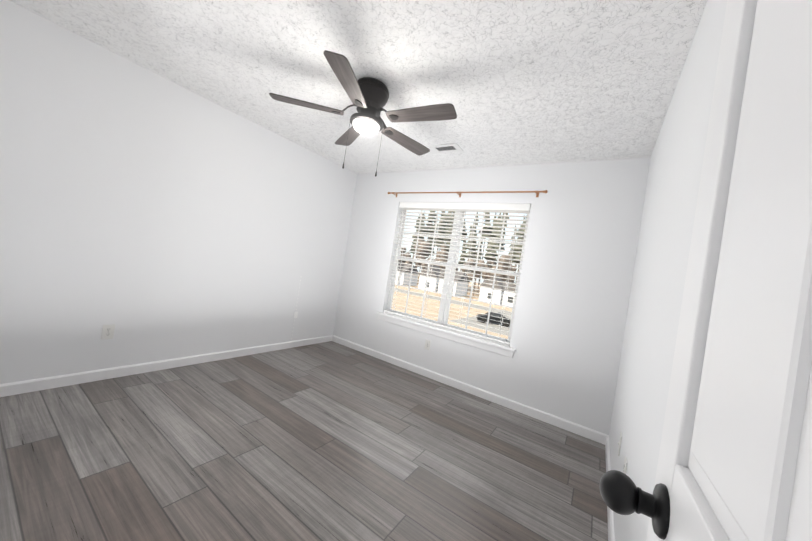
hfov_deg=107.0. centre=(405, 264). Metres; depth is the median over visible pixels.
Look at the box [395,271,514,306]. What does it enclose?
houses
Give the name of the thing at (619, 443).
electrical outlet
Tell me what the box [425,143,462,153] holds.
ceiling vent
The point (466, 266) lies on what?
blind cord
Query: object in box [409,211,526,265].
foliage
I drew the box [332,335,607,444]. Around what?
baseboard
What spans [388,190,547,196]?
curtain rod
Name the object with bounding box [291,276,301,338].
cord cover
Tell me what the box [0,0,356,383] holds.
wall
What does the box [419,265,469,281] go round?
house roof
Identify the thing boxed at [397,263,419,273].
house roof
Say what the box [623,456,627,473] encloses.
electrical outlet
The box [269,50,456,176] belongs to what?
fan
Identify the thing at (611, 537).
baseboard
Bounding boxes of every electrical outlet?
[101,324,114,339]
[424,339,430,349]
[618,432,621,455]
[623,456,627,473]
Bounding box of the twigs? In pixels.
[398,238,518,281]
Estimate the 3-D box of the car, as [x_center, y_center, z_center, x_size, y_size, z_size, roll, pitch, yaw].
[11.425,6.888,38.717,4.492,1.420,1.960,9,0,8]
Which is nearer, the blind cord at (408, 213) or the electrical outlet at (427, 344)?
the electrical outlet at (427, 344)
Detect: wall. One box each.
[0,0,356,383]
[333,158,649,434]
[609,0,726,540]
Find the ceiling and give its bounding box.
[10,0,706,173]
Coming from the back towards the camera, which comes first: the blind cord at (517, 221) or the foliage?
the foliage
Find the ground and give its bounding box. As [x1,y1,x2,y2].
[391,274,511,338]
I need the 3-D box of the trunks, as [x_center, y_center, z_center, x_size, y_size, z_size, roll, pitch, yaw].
[23.902,-6.920,116.811,141.720,32.937,55.593,9,0,33]
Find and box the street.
[394,288,511,335]
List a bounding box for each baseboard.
[0,335,332,396]
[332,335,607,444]
[605,435,614,540]
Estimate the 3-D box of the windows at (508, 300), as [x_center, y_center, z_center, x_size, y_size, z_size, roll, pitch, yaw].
[22.133,8.133,70.374,5.900,2.200,1.260,9,0,33]
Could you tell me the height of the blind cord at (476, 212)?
1.365 m
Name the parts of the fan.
blade, blade, blade, globe, blade, blade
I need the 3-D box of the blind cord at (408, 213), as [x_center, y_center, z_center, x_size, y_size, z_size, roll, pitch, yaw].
[-0.062,-0.055,3.862,0.002,1.365,0.002,9,0,33]
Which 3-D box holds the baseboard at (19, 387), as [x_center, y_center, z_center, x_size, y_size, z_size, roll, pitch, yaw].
[-1.994,0.909,2.901,0.014,0.082,3.450,9,0,33]
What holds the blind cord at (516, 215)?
hanging from the window at (455, 236)
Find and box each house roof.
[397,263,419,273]
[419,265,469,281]
[480,275,515,291]
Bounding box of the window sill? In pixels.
[376,312,515,351]
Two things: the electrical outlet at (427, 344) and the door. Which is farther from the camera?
the electrical outlet at (427, 344)
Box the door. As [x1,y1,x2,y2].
[599,0,811,540]
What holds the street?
on the ground
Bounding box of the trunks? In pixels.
[404,237,519,295]
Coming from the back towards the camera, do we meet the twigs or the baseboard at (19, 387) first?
the twigs
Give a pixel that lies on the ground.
(425, 306)
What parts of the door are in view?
knob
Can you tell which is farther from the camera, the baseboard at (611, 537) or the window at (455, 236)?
the window at (455, 236)
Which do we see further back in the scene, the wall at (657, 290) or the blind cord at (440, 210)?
the blind cord at (440, 210)
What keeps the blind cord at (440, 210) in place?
hanging from the window at (455, 236)
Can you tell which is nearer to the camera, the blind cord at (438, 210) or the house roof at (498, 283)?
the blind cord at (438, 210)
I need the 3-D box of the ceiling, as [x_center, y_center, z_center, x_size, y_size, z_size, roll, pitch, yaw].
[-0.251,-1.315,1.996,3.655,0.120,3.770,9,0,33]
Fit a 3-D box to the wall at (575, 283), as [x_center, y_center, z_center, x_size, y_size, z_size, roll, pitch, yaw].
[0.535,0.103,3.502,3.335,2.440,0.160,9,0,33]
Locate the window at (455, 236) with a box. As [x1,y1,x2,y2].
[378,202,530,357]
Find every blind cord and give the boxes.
[393,213,408,311]
[395,208,403,263]
[422,210,438,316]
[424,210,440,317]
[457,213,474,326]
[459,212,476,326]
[498,215,517,337]
[499,221,517,338]
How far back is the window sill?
3.32 m
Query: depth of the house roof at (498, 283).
71.08 m
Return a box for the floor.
[0,341,607,540]
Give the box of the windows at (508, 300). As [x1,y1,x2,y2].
[487,293,512,302]
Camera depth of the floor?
1.78 m
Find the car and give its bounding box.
[476,312,510,326]
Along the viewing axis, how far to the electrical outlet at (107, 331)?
2.33 m
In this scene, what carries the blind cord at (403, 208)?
hanging from the window at (455, 236)
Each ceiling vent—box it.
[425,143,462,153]
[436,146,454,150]

